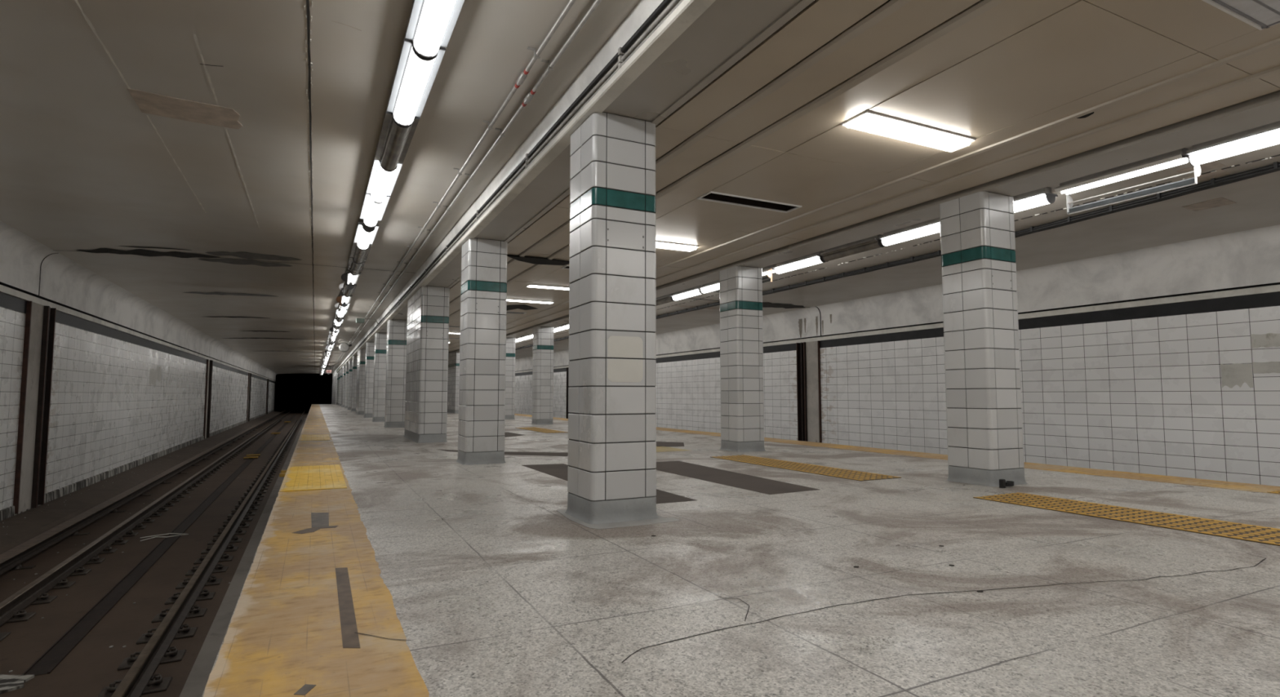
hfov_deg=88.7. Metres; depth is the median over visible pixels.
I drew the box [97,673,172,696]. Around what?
plate
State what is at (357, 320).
junction box
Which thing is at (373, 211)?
diffuser
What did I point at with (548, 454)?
floor patch
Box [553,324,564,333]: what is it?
lamp
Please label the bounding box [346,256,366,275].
lamp
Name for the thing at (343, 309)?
diffuser
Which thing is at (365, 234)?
diffuser
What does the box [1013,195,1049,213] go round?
diffuser
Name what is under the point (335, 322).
lamp
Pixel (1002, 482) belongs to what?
box
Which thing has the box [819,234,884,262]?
lamp
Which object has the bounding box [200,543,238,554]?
plate
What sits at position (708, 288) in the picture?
diffuser
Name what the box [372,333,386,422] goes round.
tiled pillar
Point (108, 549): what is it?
plate
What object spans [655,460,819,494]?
floor patch
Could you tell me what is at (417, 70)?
diffuser
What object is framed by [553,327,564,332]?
diffuser
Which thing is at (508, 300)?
ceiling light
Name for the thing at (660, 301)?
diffuser
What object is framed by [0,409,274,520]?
baseboard
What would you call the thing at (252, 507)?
plate
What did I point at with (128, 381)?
wall
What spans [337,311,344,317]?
diffuser
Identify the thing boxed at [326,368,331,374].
hanging sign
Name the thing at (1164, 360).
wall
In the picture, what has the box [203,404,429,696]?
strip
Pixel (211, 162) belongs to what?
ceiling
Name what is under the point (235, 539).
plate
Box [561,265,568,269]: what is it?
ceiling light
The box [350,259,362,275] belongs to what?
diffuser
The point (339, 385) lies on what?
tiled pillar
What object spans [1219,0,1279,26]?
diffuser
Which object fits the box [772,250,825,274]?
lamp
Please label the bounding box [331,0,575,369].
conduit
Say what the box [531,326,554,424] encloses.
tiled pillar
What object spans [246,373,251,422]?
post
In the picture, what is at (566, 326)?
lamp
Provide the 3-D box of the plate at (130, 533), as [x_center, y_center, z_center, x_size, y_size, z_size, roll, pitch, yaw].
[-7.977,2.840,10.050,0.420,0.075,0.230,2,-4,-26]
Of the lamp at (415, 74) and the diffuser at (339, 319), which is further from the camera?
the diffuser at (339, 319)
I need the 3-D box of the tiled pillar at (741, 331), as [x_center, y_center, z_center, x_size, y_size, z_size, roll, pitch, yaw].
[1.655,0.170,10.680,0.565,2.950,0.565,2,-4,-26]
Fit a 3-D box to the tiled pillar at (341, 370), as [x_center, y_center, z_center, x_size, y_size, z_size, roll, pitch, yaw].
[-23.605,3.088,52.176,0.565,2.950,0.565,2,-4,-26]
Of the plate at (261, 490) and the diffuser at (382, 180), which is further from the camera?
the plate at (261, 490)
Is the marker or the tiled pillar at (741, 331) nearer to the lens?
the tiled pillar at (741, 331)
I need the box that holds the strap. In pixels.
[140,533,188,541]
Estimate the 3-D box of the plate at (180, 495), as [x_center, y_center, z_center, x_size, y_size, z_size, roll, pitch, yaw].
[-9.838,3.104,13.805,0.420,0.075,0.230,2,-4,-26]
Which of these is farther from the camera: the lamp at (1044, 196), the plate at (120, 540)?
the plate at (120, 540)
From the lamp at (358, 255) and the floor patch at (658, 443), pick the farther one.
the floor patch at (658, 443)
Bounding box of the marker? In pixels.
[243,453,260,458]
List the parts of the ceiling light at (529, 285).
frame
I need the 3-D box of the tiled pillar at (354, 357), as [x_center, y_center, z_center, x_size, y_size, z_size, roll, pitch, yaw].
[-15.172,1.891,35.159,0.565,2.950,0.565,2,-4,-26]
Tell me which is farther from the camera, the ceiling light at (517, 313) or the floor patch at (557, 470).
the ceiling light at (517, 313)
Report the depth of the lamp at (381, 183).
6.94 m
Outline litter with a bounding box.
[2,431,287,672]
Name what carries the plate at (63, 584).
on the track bed
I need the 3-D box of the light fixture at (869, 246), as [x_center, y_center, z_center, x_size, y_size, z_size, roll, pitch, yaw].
[3.329,-1.511,10.255,0.156,0.082,1.170,2,-4,-26]
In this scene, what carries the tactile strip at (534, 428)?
on the floor
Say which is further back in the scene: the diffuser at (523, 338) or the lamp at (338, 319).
the diffuser at (523, 338)
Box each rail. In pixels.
[0,409,286,575]
[0,410,291,626]
[111,410,305,696]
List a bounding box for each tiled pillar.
[331,370,337,404]
[336,372,338,404]
[337,370,340,404]
[339,368,342,405]
[341,365,346,407]
[344,363,348,408]
[347,360,352,409]
[351,355,357,411]
[355,348,365,414]
[363,342,374,417]
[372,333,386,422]
[383,319,407,427]
[403,285,449,443]
[447,351,459,413]
[456,238,507,465]
[504,337,515,419]
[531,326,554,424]
[564,111,658,524]
[719,266,764,452]
[939,191,1027,486]
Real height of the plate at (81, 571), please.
0.075 m
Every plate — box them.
[0,631,10,641]
[4,608,35,623]
[30,592,57,604]
[51,577,75,589]
[69,566,91,576]
[84,555,105,564]
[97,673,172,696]
[99,546,117,554]
[111,537,128,545]
[117,646,186,670]
[122,529,138,537]
[132,523,147,529]
[136,623,197,644]
[141,516,155,523]
[149,511,162,517]
[151,604,207,622]
[156,506,168,511]
[164,502,175,506]
[164,589,215,604]
[169,497,181,502]
[175,575,222,589]
[176,493,186,497]
[181,489,191,493]
[185,563,228,576]
[186,486,195,490]
[191,483,199,487]
[193,553,233,564]
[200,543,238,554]
[207,535,242,545]
[213,528,246,537]
[217,521,249,529]
[222,515,253,523]
[227,510,255,517]
[231,505,257,511]
[235,500,260,506]
[238,496,262,502]
[240,492,264,497]
[244,488,266,493]
[246,485,268,490]
[248,482,270,487]
[251,480,271,484]
[253,476,272,480]
[255,474,274,478]
[257,471,275,475]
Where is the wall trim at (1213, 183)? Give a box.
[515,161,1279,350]
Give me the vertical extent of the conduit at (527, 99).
0.063 m
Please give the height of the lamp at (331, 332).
0.352 m
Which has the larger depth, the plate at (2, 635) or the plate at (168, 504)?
the plate at (168, 504)
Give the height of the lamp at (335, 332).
0.210 m
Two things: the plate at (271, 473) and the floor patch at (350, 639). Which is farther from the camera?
the plate at (271, 473)
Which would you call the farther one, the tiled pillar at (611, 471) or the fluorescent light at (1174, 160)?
the fluorescent light at (1174, 160)
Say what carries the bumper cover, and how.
on the track bed
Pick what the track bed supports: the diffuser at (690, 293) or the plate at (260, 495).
the plate at (260, 495)
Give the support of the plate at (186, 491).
on the track bed
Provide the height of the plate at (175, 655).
0.075 m
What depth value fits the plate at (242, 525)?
10.68 m
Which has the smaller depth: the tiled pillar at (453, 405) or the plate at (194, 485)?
the plate at (194, 485)
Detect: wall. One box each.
[0,221,276,510]
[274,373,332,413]
[514,224,1279,486]
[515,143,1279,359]
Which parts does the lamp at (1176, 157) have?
rail, rail, rail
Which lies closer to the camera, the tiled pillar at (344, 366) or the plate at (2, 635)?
the plate at (2, 635)
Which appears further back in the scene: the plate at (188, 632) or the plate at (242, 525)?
the plate at (242, 525)
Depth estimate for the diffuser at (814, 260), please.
11.30 m
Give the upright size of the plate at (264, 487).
0.075 m
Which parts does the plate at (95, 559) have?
plate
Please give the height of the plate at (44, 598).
0.075 m
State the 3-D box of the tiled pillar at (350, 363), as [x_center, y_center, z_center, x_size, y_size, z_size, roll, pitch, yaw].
[-17.070,2.161,38.990,0.565,2.950,0.565,2,-4,-26]
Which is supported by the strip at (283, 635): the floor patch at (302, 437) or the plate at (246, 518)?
the floor patch at (302, 437)
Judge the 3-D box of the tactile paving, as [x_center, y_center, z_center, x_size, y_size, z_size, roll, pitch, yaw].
[-3.559,1.393,7.152,0.570,0.008,2.278,2,-4,-26]
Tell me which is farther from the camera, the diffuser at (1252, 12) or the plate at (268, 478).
the plate at (268, 478)
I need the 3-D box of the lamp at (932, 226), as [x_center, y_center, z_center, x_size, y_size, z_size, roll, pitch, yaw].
[3.883,-1.647,9.141,0.264,0.210,1.186,2,-4,-26]
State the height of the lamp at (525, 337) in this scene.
0.210 m
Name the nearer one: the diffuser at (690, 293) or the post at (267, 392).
the diffuser at (690, 293)
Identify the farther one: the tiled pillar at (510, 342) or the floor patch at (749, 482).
the tiled pillar at (510, 342)
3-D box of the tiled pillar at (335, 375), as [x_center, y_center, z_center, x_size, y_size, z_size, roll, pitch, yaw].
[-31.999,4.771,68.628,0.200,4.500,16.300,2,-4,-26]
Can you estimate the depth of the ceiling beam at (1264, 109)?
6.14 m
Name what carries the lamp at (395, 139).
hanging from the ceiling at (211, 162)
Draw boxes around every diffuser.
[336,315,342,321]
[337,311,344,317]
[339,306,346,312]
[341,296,351,302]
[343,288,352,297]
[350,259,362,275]
[353,244,367,263]
[357,226,373,248]
[364,197,384,226]
[371,164,395,202]
[380,118,411,170]
[393,48,435,125]
[413,0,456,56]
[521,336,531,340]
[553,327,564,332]
[655,297,672,306]
[672,289,701,300]
[701,284,719,293]
[775,257,822,274]
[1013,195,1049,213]
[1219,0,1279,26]
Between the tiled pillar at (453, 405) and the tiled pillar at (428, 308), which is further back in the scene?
the tiled pillar at (453, 405)
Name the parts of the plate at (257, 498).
plate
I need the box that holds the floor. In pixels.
[201,404,1279,696]
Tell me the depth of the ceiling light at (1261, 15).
3.53 m
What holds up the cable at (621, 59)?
attached to the ceiling beam at (700, 40)
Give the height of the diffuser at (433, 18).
0.082 m
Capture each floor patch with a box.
[293,684,315,695]
[297,434,329,440]
[311,512,328,528]
[335,567,359,648]
[435,448,568,456]
[504,431,523,437]
[522,463,696,503]
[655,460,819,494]
[656,441,684,446]
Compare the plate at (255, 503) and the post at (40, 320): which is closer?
the post at (40, 320)
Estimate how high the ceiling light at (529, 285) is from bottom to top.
0.112 m
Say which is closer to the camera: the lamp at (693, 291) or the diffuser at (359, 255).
the diffuser at (359, 255)
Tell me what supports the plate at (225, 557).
on the track bed
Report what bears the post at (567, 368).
attached to the wall at (1164, 360)
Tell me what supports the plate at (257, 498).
on the track bed
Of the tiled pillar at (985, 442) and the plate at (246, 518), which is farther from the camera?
the plate at (246, 518)
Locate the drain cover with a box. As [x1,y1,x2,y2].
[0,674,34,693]
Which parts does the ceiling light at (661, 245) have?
frame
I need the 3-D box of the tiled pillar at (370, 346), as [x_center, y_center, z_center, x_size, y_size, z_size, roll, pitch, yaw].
[-10.536,1.234,25.805,0.565,2.950,0.565,2,-4,-26]
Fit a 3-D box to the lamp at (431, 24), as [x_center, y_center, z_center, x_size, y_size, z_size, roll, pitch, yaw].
[-1.135,-2.041,3.752,0.264,0.210,1.186,2,-4,-26]
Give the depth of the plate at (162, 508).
12.22 m
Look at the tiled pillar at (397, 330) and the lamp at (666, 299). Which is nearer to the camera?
the lamp at (666, 299)
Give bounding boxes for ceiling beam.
[332,0,814,374]
[448,89,1279,354]
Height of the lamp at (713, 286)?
0.210 m
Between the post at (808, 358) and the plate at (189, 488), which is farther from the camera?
the post at (808, 358)
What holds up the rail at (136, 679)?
on the track bed
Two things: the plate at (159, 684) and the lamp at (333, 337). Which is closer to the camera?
the plate at (159, 684)
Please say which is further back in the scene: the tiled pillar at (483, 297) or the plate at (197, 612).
the tiled pillar at (483, 297)
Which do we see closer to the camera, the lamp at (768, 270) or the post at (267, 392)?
the lamp at (768, 270)
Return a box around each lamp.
[327,333,337,342]
[327,336,337,344]
[328,326,340,337]
[332,323,342,329]
[333,319,343,326]
[333,330,339,336]
[334,293,352,311]
[334,314,345,322]
[335,308,347,317]
[337,302,349,312]
[338,271,360,293]
[341,282,356,297]
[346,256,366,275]
[350,242,372,263]
[353,220,379,249]
[360,191,390,226]
[365,158,402,203]
[374,110,419,171]
[386,37,445,126]
[404,0,464,57]
[515,336,522,342]
[520,333,531,340]
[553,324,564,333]
[562,322,568,329]
[655,293,674,306]
[671,284,702,301]
[698,280,719,293]
[761,264,776,284]
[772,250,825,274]
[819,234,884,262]
[878,217,940,246]
[1013,186,1057,213]
[1053,147,1200,214]
[1185,120,1279,166]
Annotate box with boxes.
[355,318,378,324]
[999,479,1005,488]
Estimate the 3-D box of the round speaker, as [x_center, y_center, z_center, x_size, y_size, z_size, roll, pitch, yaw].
[-13.571,-0.037,30.191,0.559,0.440,0.340,2,-4,-26]
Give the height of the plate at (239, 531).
0.075 m
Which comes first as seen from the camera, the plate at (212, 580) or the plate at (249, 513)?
the plate at (212, 580)
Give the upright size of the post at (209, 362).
3.290 m
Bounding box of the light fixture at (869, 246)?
[822,241,879,261]
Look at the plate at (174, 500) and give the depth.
13.27 m
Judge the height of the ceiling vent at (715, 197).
0.124 m
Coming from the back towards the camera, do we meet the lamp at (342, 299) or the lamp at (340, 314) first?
the lamp at (340, 314)
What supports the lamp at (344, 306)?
hanging from the ceiling at (211, 162)
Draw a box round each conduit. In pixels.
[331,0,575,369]
[331,0,601,372]
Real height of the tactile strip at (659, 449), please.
0.002 m
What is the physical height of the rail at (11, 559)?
0.228 m
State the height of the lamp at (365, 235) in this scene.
0.210 m
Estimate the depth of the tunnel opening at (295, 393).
98.76 m
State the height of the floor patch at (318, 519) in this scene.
0.004 m
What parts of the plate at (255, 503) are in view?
plate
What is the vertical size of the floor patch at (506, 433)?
0.002 m
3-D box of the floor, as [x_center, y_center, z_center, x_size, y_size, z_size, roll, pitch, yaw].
[-9.962,3.585,29.198,8.725,1.275,73.500,2,-4,-26]
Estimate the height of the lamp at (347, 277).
0.352 m
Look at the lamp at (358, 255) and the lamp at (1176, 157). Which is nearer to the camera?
the lamp at (1176, 157)
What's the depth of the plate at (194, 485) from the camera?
15.40 m
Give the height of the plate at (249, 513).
0.075 m
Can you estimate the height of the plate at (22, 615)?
0.075 m
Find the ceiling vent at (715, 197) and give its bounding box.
[697,191,801,213]
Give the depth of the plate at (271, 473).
17.66 m
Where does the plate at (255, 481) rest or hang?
on the track bed
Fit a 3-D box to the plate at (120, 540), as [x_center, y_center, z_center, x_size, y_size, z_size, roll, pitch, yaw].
[-7.711,2.802,9.513,0.420,0.075,0.230,2,-4,-26]
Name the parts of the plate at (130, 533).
plate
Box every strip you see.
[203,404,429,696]
[514,413,1279,494]
[516,426,568,433]
[656,446,688,452]
[710,454,901,480]
[973,492,1279,546]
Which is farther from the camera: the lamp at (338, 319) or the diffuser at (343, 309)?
the lamp at (338, 319)
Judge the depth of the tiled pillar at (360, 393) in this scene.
29.37 m
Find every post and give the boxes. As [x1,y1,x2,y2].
[13,301,56,514]
[203,359,213,439]
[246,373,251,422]
[265,378,268,413]
[565,367,568,418]
[795,340,822,443]
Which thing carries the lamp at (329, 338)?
hanging from the ceiling at (211, 162)
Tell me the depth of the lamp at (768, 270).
11.98 m
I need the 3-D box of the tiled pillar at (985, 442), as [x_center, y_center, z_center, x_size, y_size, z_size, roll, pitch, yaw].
[3.558,-0.100,6.839,0.565,2.950,0.565,2,-4,-26]
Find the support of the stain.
on the strip at (283, 635)
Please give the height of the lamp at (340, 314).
0.210 m
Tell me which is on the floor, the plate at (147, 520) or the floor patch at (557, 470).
the floor patch at (557, 470)
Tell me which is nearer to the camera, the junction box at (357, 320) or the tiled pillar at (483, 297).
the tiled pillar at (483, 297)
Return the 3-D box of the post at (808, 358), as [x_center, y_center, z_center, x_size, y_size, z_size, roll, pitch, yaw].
[4.673,1.591,18.119,0.103,3.560,0.864,2,-4,-26]
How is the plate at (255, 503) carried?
on the track bed
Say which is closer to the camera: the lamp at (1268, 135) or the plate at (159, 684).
the plate at (159, 684)
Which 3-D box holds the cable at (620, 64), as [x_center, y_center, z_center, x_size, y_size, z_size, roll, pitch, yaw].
[-15.650,0.372,35.607,0.045,0.044,89.400,2,-4,-26]
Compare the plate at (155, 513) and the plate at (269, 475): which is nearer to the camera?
the plate at (155, 513)
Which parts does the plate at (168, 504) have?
plate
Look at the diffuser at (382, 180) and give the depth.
6.96 m
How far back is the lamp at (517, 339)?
26.82 m
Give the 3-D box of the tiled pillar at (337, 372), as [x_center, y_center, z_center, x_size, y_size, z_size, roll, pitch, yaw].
[-27.402,3.627,59.840,0.565,2.950,0.565,2,-4,-26]
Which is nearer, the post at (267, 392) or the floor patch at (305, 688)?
the floor patch at (305, 688)
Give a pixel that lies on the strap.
(168, 533)
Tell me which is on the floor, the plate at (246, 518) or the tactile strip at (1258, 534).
the tactile strip at (1258, 534)
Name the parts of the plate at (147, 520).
plate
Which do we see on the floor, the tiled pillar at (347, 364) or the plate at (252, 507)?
the tiled pillar at (347, 364)
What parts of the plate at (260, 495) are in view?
plate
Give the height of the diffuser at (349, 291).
0.082 m
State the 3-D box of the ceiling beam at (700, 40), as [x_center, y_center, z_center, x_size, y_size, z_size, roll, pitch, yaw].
[-15.505,0.237,35.912,0.585,0.483,90.000,2,-4,-26]
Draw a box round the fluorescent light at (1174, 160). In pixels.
[1054,154,1189,194]
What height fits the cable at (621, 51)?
0.044 m
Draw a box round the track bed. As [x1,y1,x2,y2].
[0,411,308,696]
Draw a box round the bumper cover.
[279,470,286,477]
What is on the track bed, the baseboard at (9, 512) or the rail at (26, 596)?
the rail at (26, 596)
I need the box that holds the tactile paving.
[279,464,346,492]
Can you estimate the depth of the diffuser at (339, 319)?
19.32 m
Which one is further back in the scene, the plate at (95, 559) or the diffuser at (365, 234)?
the diffuser at (365, 234)
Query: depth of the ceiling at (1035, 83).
4.71 m
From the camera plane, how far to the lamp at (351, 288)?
14.04 m
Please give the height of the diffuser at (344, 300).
0.030 m
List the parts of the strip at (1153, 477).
tactile strip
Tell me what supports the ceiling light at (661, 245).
attached to the ceiling at (1035, 83)
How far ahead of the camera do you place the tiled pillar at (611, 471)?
4.75 m
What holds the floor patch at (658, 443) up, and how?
on the floor
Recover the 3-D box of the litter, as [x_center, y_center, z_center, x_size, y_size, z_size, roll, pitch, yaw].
[-15.057,3.777,25.169,3.500,0.323,45.672,2,-4,-26]
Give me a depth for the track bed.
7.88 m
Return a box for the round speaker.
[338,342,351,352]
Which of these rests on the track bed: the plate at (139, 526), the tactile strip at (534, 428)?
the plate at (139, 526)
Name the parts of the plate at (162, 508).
plate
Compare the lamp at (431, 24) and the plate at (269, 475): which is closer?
the lamp at (431, 24)
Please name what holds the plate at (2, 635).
on the track bed
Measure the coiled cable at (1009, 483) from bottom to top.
0.053 m
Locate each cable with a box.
[337,0,679,369]
[338,0,671,368]
[343,0,683,364]
[1005,480,1014,486]
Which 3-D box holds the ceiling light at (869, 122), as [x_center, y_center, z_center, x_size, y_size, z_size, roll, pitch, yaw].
[2.152,-1.750,5.215,1.200,0.136,0.270,2,-4,-26]
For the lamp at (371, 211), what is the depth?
8.02 m
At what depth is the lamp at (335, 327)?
21.68 m
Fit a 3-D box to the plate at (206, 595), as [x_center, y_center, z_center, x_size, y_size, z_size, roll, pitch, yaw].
[-4.771,2.623,6.957,0.420,0.075,0.230,2,-4,-26]
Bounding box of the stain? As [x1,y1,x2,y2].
[292,525,337,533]
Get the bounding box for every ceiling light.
[506,298,554,303]
[506,311,527,314]
[525,284,568,290]
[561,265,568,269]
[655,240,698,252]
[840,110,975,152]
[1201,0,1279,30]
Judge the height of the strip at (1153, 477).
0.011 m
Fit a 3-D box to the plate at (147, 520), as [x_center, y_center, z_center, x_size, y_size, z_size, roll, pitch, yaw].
[-8.508,2.916,11.123,0.420,0.075,0.230,2,-4,-26]
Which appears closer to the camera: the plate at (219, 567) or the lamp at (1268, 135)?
the lamp at (1268, 135)
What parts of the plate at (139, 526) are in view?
plate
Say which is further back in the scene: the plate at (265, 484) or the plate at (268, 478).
the plate at (268, 478)
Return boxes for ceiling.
[0,0,639,373]
[448,0,1279,352]
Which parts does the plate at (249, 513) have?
plate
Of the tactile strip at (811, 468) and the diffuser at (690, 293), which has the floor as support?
the tactile strip at (811, 468)
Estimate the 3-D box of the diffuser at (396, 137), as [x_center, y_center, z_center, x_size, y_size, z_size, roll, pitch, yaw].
[-2.216,-1.830,5.930,0.156,0.082,1.170,2,-4,-26]

